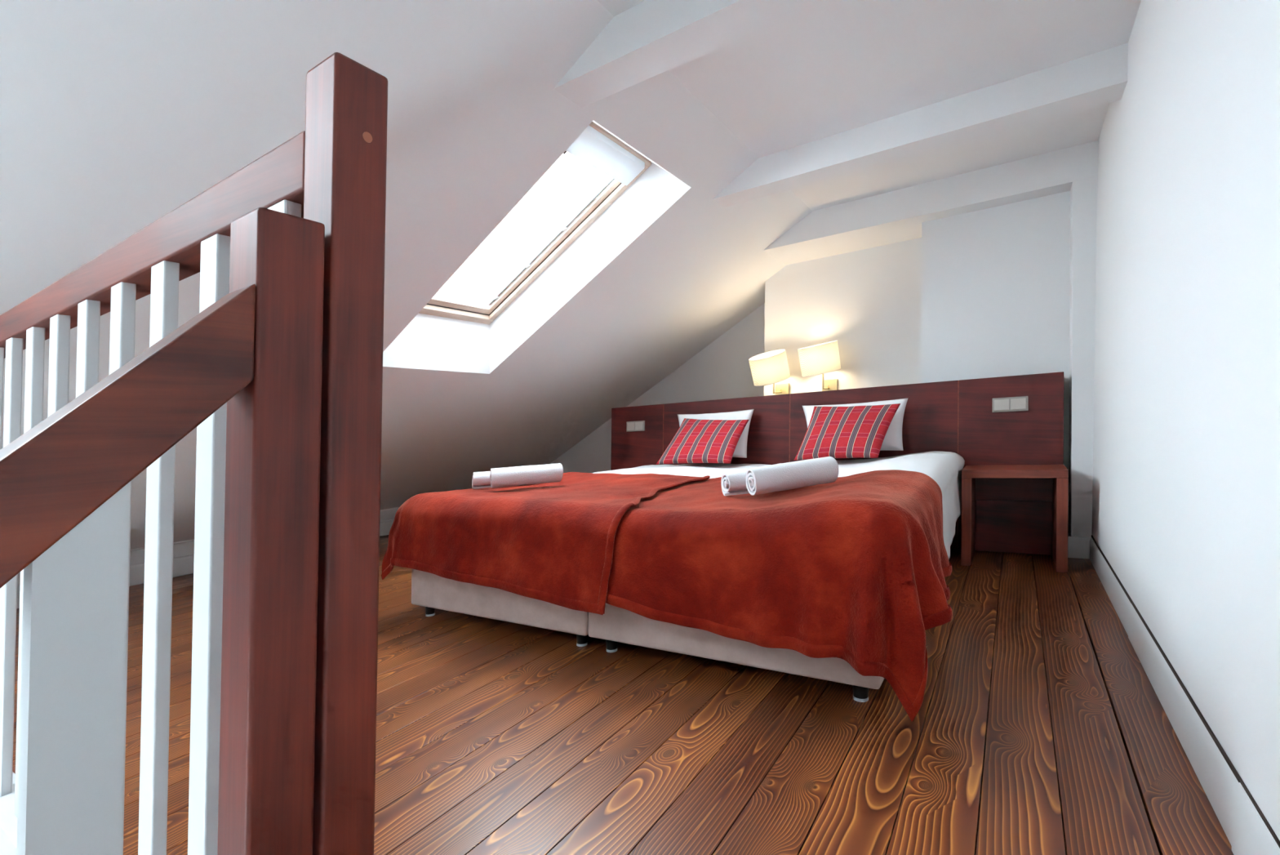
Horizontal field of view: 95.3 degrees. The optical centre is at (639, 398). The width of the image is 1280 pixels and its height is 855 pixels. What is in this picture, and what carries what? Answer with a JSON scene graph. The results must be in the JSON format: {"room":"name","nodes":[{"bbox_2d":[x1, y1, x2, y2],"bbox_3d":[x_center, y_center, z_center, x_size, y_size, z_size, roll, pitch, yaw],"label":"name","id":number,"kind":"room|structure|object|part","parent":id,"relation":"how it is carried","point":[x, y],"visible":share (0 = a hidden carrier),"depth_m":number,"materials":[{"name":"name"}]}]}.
{"room":"bedroom","nodes":[
{"label":"bedroom","id":0,"kind":"room"},
{"bbox_2d":[17,506,399,608],"bbox_3d":[-3.138,1.680,3.770,0.001,1.484,6.500,0,-1,33],"label":"wall","id":1,"kind":"structure","parent":0,"point":[396,507],"depth_m":3.89,"materials":[{"name":"white paint"}]},
{"bbox_2d":[16,507,398,608],"bbox_3d":[-2.563,1.081,4.637,0.022,0.216,4.440,0,-1,33],"label":"baseboard","id":2,"kind":"structure","parent":1,"relation":"attached to","point":[183,552],"depth_m":3.86,"materials":[{"name":"white paint"}]},
{"bbox_2d":[0,0,1141,549],"bbox_3d":[-0.938,-0.231,2.392,5.170,2.386,6.500,0,-1,33],"label":"ceiling","id":3,"kind":"structure","parent":0,"point":[115,115],"depth_m":2.19,"materials":[{"name":"white paint"}]},
{"bbox_2d":[382,120,690,373],"bbox_3d":[-0.583,-0.727,3.068,1.470,1.124,0.835,0,-1,33],"label":"frame","id":4,"kind":"structure","parent":3,"relation":"attached to","point":[452,332],"depth_m":3.32,"materials":[{"name":"white paint"}]},
{"bbox_3d":[-1.067,-0.563,3.377,0.036,0.077,0.547,0,-1,33],"label":"sash rail","id":5,"kind":"part","parent":4,"relation":"part of","materials":[{"name":"clear wood"}]},
{"bbox_3d":[-0.475,-0.898,3.306,1.034,0.715,0.036,0,-1,33],"label":"sash rail","id":6,"kind":"part","parent":4,"relation":"part of","materials":[{"name":"clear wood"}]},
{"bbox_2d":[12,534,1233,854],"bbox_3d":[-0.466,1.053,3.282,5.015,0.498,4.450,0,-1,33],"label":"floor","id":7,"kind":"structure","parent":0,"point":[1039,726],"depth_m":1.46,"materials":[{"name":"brown wood"}]},
{"bbox_2d":[0,52,387,854],"bbox_3d":[-1.303,0.365,1.242,2.368,1.452,0.082,0,-1,33],"label":"balustrade","id":8,"kind":"object","parent":7,"relation":"on","point":[332,173],"visible":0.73,"depth_m":0.73,"materials":[{"name":"brown wood"}]},
{"bbox_3d":[-1.341,0.932,1.246,2.306,0.318,0.068,0,-1,33],"label":"rail","id":9,"kind":"part","parent":8,"relation":"part of","materials":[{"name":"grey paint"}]},
{"bbox_3d":[-1.316,-0.171,1.273,2.307,0.248,0.058,0,-1,33],"label":"handrail","id":10,"kind":"part","parent":8,"relation":"part of","materials":[{"name":"brown wood"}]},
{"bbox_3d":[-0.328,0.349,0.627,0.060,1.408,0.060,0,-1,33],"label":"newel post","id":11,"kind":"part","parent":8,"relation":"part of","materials":[{"name":"brown wood"}]},
{"bbox_2d":[411,568,588,646],"bbox_3d":[-0.049,0.855,3.306,1.020,0.326,2.135,0,-1,33],"label":"bed base","id":12,"kind":"object","parent":7,"relation":"on","point":[429,590],"visible":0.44,"depth_m":2.40,"materials":[{"name":"beige fabric"}]},
{"bbox_3d":[-0.967,0.962,2.691,0.047,0.058,0.048,0,-1,33],"label":"leg","id":13,"kind":"part","parent":12,"relation":"part of","materials":[{"name":"black plastic"}]},
{"bbox_3d":[-0.219,0.896,2.211,0.047,0.058,0.048,0,-1,33],"label":"leg","id":14,"kind":"part","parent":12,"relation":"part of","materials":[{"name":"black plastic"}]},
{"bbox_3d":[-0.034,0.636,3.319,1.009,0.263,2.105,0,-1,33],"label":"mattress","id":15,"kind":"object","parent":12,"relation":"on","visible":0},
{"bbox_2d":[592,463,769,478],"bbox_3d":[0.062,0.527,3.547,1.078,0.194,1.551,0,-1,33],"label":"duvet","id":16,"kind":"object","parent":15,"relation":"on","point":[713,470],"visible":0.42,"depth_m":3.78,"materials":[{"name":"white fabric"}]},
{"bbox_2d":[381,471,710,614],"bbox_3d":[-0.375,0.601,2.724,1.309,0.463,1.048,0,-1,33],"label":"fleece blanket","id":17,"kind":"object","parent":16,"relation":"on","point":[550,542],"visible":0.91,"depth_m":2.29,"materials":[{"name":"red fabric"}]},
{"bbox_2d":[471,471,538,488],"bbox_3d":[-0.652,0.390,2.868,0.340,0.091,0.074,1,-1,-24],"label":"rolled towel","id":18,"kind":"object","parent":17,"relation":"on","point":[480,479],"visible":0.34,"depth_m":2.79,"materials":[{"name":"white fabric"}]},
{"bbox_2d":[489,462,563,487],"bbox_3d":[-0.539,0.361,2.757,0.336,0.104,0.098,1,-1,-24],"label":"rolled towel","id":19,"kind":"object","parent":17,"relation":"on","point":[550,473],"visible":1,"depth_m":2.72,"materials":[{"name":"white fabric"}]},
{"bbox_2d":[655,417,748,464],"bbox_3d":[0.412,0.301,3.988,0.635,0.330,0.200,0,-1,33],"label":"cushion","id":20,"kind":"object","parent":16,"relation":"on","point":[695,441],"visible":1,"depth_m":3.92,"materials":[{"name":"red fabric"}]},
{"bbox_2d":[677,408,754,457],"bbox_3d":[0.497,0.254,4.117,0.611,0.370,0.159,0,-1,33],"label":"pillow","id":21,"kind":"object","parent":16,"relation":"on","point":[740,451],"visible":0.27,"depth_m":4.01,"materials":[{"name":"white fabric"}]},
{"bbox_2d":[605,469,952,720],"bbox_3d":[0.460,0.538,2.188,1.313,0.536,1.127,0,-1,33],"label":"fleece blanket","id":22,"kind":"object","parent":16,"relation":"on","point":[853,568],"visible":0.76,"depth_m":1.67,"materials":[{"name":"red fabric"}]},
{"bbox_2d":[720,470,749,495],"bbox_3d":[0.481,0.316,2.271,0.332,0.115,0.081,1,-1,-14],"label":"rolled towel","id":23,"kind":"object","parent":22,"relation":"on","point":[732,482],"visible":0.34,"depth_m":2.22,"materials":[{"name":"white fabric"}]},
{"bbox_2d":[746,456,839,494],"bbox_3d":[0.554,0.282,2.146,0.332,0.136,0.108,1,-1,-14],"label":"rolled towel","id":24,"kind":"object","parent":22,"relation":"on","point":[811,472],"visible":1,"depth_m":2.10,"materials":[{"name":"white fabric"}]},
{"bbox_2d":[588,603,884,702],"bbox_3d":[0.808,0.779,2.756,1.003,0.325,2.135,0,-1,33],"label":"bed base","id":25,"kind":"object","parent":7,"relation":"on","point":[617,624],"visible":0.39,"depth_m":1.86,"materials":[{"name":"beige fabric"}]},
{"bbox_3d":[-0.103,0.886,2.136,0.047,0.057,0.048,0,-1,33],"label":"leg","id":26,"kind":"part","parent":25,"relation":"part of","materials":[{"name":"black plastic"}]},
{"bbox_3d":[0.630,0.821,1.665,0.047,0.058,0.048,0,-1,33],"label":"leg","id":27,"kind":"part","parent":25,"relation":"part of","materials":[{"name":"black plastic"}]},
{"bbox_3d":[0.815,0.561,2.774,0.992,0.262,2.105,0,-1,33],"label":"mattress","id":28,"kind":"object","parent":25,"relation":"on","visible":0},
{"bbox_2d":[779,450,964,559],"bbox_3d":[0.935,0.490,2.892,1.082,0.414,1.693,0,-1,33],"label":"sheet","id":29,"kind":"object","parent":28,"relation":"on","point":[945,468],"visible":0.35,"depth_m":2.76,"materials":[{"name":"white fabric"}]},
{"bbox_2d":[793,403,900,460],"bbox_3d":[1.207,0.203,3.448,0.575,0.354,0.224,0,-1,37],"label":"cushion","id":30,"kind":"object","parent":29,"relation":"on","point":[855,431],"visible":0.98,"depth_m":3.39,"materials":[{"name":"red fabric"}]},
{"bbox_2d":[802,397,908,450],"bbox_3d":[1.287,0.174,3.594,0.647,0.360,0.173,0,-1,38],"label":"pillow","id":31,"kind":"object","parent":29,"relation":"on","point":[892,441],"visible":0.21,"depth_m":3.43,"materials":[{"name":"white fabric"}]},
{"bbox_2d":[610,371,1063,555],"bbox_3d":[1.053,0.453,3.981,2.968,1.206,0.176,0,-1,33],"label":"headboard","id":32,"kind":"object","parent":7,"relation":"on","point":[1012,514],"visible":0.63,"depth_m":3.37,"materials":[{"name":"brown wood"}]},
{"bbox_2d":[626,420,644,431],"bbox_3d":[-0.035,0.217,4.588,0.169,0.093,0.016,0,-1,33],"label":"wall switch","id":33,"kind":"object","parent":32,"relation":"attached to","point":[639,425],"visible":1,"depth_m":4.58,"materials":[{"name":"beige plastic"}]},
{"bbox_3d":[-0.025,0.405,4.598,0.487,0.730,0.018,0,-1,33],"label":"panel","id":34,"kind":"part","parent":32,"relation":"part of","materials":[{"name":"brown wood"}]},
{"bbox_3d":[0.595,0.494,4.197,0.983,1.057,0.018,0,-1,33],"label":"panel","id":35,"kind":"part","parent":32,"relation":"part of","materials":[{"name":"brown wood"}]},
{"bbox_3d":[1.429,0.420,3.662,0.994,1.058,0.018,0,-1,33],"label":"panel","id":36,"kind":"part","parent":32,"relation":"part of","materials":[{"name":"brown wood"}]},
{"bbox_2d":[991,395,1028,412],"bbox_3d":[2.058,0.032,3.244,0.169,0.093,0.016,0,-1,33],"label":"wall switch","id":37,"kind":"object","parent":32,"relation":"attached to","point":[1011,403],"visible":1,"depth_m":3.24,"materials":[{"name":"beige plastic"}]},
{"bbox_3d":[2.059,0.364,3.258,0.495,1.018,0.018,0,-1,33],"label":"panel","id":38,"kind":"part","parent":32,"relation":"part of","materials":[{"name":"brown wood"}]},
{"bbox_3d":[2.065,0.708,3.227,0.357,0.316,0.013,0,-1,33],"label":"panel","id":39,"kind":"part","parent":32,"relation":"part of","materials":[{"name":"brown wood"}]},
{"bbox_2d":[960,464,1068,572],"bbox_3d":[1.968,0.612,3.082,0.453,0.534,0.332,0,-1,33],"label":"nightstand","id":40,"kind":"object","parent":7,"relation":"on","point":[1060,473],"visible":1,"depth_m":2.99,"materials":[{"name":"brown wood"}]},
{"bbox_3d":[1.797,0.648,3.192,0.046,0.460,0.330,0,-1,33],"label":"leg","id":41,"kind":"part","parent":40,"relation":"part of","materials":[{"name":"brown wood"}]},
{"bbox_3d":[2.140,0.618,2.972,0.046,0.460,0.330,0,-1,33],"label":"leg","id":42,"kind":"part","parent":40,"relation":"part of","materials":[{"name":"brown wood"}]},
{"bbox_2d":[551,302,764,472],"bbox_3d":[0.776,-0.063,5.151,5.270,2.820,0.001,0,-1,33],"label":"wall","id":43,"kind":"structure","parent":0,"point":[722,370],"depth_m":5.27,"materials":[{"name":"white paint"}]},
{"bbox_2d":[764,237,921,395],"bbox_3d":[1.560,-0.080,4.415,1.155,2.222,0.390,0,-1,33],"label":"wall","id":44,"kind":"structure","parent":0,"point":[868,300],"depth_m":4.20,"materials":[{"name":"white paint"}]},
{"bbox_2d":[748,349,790,395],"bbox_3d":[0.973,-0.191,4.363,0.293,0.361,0.336,0,-1,33],"label":"wall lamp","id":45,"kind":"object","parent":44,"relation":"attached to","point":[770,367],"visible":0.96,"depth_m":4.26,"materials":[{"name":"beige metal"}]},
{"bbox_3d":[1.090,-0.063,4.472,0.106,0.111,0.022,0,-1,33],"label":"wall plate","id":46,"kind":"part","parent":45,"relation":"part of","materials":[{"name":"gold metal"}]},
{"bbox_2d":[797,340,841,391],"bbox_3d":[1.287,-0.226,4.176,0.294,0.378,0.311,0,-1,33],"label":"wall lamp","id":47,"kind":"object","parent":44,"relation":"attached to","point":[822,358],"visible":0.98,"depth_m":4.07,"materials":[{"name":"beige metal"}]},
{"bbox_3d":[1.280,-0.284,4.167,0.289,0.259,0.283,0,-1,33],"label":"lamp shade","id":48,"kind":"part","parent":47,"relation":"part of","materials":[{"name":"white fabric"}]},
{"bbox_3d":[1.302,-0.161,4.168,0.032,0.193,0.013,1,-1,-31],"label":"stem","id":49,"kind":"part","parent":47,"relation":"part of","materials":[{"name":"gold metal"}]},
{"bbox_3d":[1.392,-0.090,4.278,0.106,0.111,0.022,0,-1,33],"label":"wall plate","id":50,"kind":"part","parent":47,"relation":"part of","materials":[{"name":"gold metal"}]},
{"bbox_2d":[920,191,1070,535],"bbox_3d":[2.317,-0.158,3.727,0.860,2.199,0.730,0,-1,33],"label":"wall","id":51,"kind":"structure","parent":0,"point":[996,281],"depth_m":3.43,"materials":[{"name":"white paint"}]},
{"bbox_2d":[763,140,1097,265],"bbox_3d":[1.878,-1.216,3.941,1.920,0.395,0.880,0,-1,33],"label":"ceiling beam","id":52,"kind":"structure","parent":51,"relation":"attached to","point":[895,216],"depth_m":3.54,"materials":[{"name":"white paint"}]},
{"bbox_2d":[1067,535,1091,558],"bbox_3d":[2.322,0.786,3.082,0.102,0.120,0.014,0,-1,33],"label":"baseboard","id":53,"kind":"structure","parent":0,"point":[1078,547],"depth_m":3.08,"materials":[{"name":"white paint"}]},
{"bbox_2d":[1068,176,1097,537],"bbox_3d":[2.398,-0.153,3.159,0.108,2.058,0.158,0,-1,33],"label":"wall column","id":54,"kind":"structure","parent":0,"point":[1083,193],"depth_m":3.10,"materials":[{"name":"white paint"}]},
{"bbox_2d":[1092,0,1279,839],"bbox_3d":[1.098,0.274,1.072,0.032,3.553,6.500,0,-1,33],"label":"wall","id":55,"kind":"structure","parent":0,"point":[1186,484],"depth_m":1.32,"materials":[{"name":"white paint"}]},
{"bbox_2d":[553,0,828,107],"bbox_3d":[0.456,-1.282,1.712,1.900,0.351,0.160,0,-1,33],"label":"ceiling beam","id":56,"kind":"structure","parent":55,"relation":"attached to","point":[651,38],"depth_m":1.91,"materials":[{"name":"white paint"}]},
{"bbox_2d":[712,43,1128,207],"bbox_3d":[1.167,-1.260,2.818,1.900,0.351,0.160,0,-1,33],"label":"ceiling beam","id":57,"kind":"structure","parent":55,"relation":"attached to","point":[1099,78],"depth_m":2.62,"materials":[{"name":"white paint"}]},
{"bbox_2d":[1089,534,1279,854],"bbox_3d":[1.396,0.747,1.559,0.016,0.126,3.556,0,-1,33],"label":"baseboard","id":58,"kind":"structure","parent":55,"relation":"attached to","point":[1245,825],"depth_m":1.25,"materials":[{"name":"white paint"}]},
{"bbox_3d":[-2.175,2.193,0.494,5.170,0.412,2.050,0,-1,33],"label":"floor","id":59,"kind":"structure","parent":0,"visible":0},
{"bbox_3d":[-0.221,1.313,-0.109,0.910,1.027,0.980,0,-1,33],"label":"stair","id":60,"kind":"structure","parent":59,"relation":"on","visible":0},
{"bbox_2d":[0,207,324,854],"bbox_3d":[-0.696,0.998,0.053,0.068,2.368,1.270,0,-1,33],"label":"balustrade","id":61,"kind":"object","parent":60,"relation":"on","point":[256,350],"visible":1,"depth_m":0.51,"materials":[{"name":"brown wood"}]},
{"bbox_3d":[-0.643,0.402,0.131,0.054,1.030,0.977,0,-1,33],"label":"handrail","id":62,"kind":"part","parent":61,"relation":"part of","materials":[{"name":"brown wood"}]},
{"bbox_3d":[-0.366,0.513,0.569,0.060,1.379,0.062,0,-1,33],"label":"newel post","id":63,"kind":"part","parent":61,"relation":"part of","materials":[{"name":"brown wood"}]}
]}

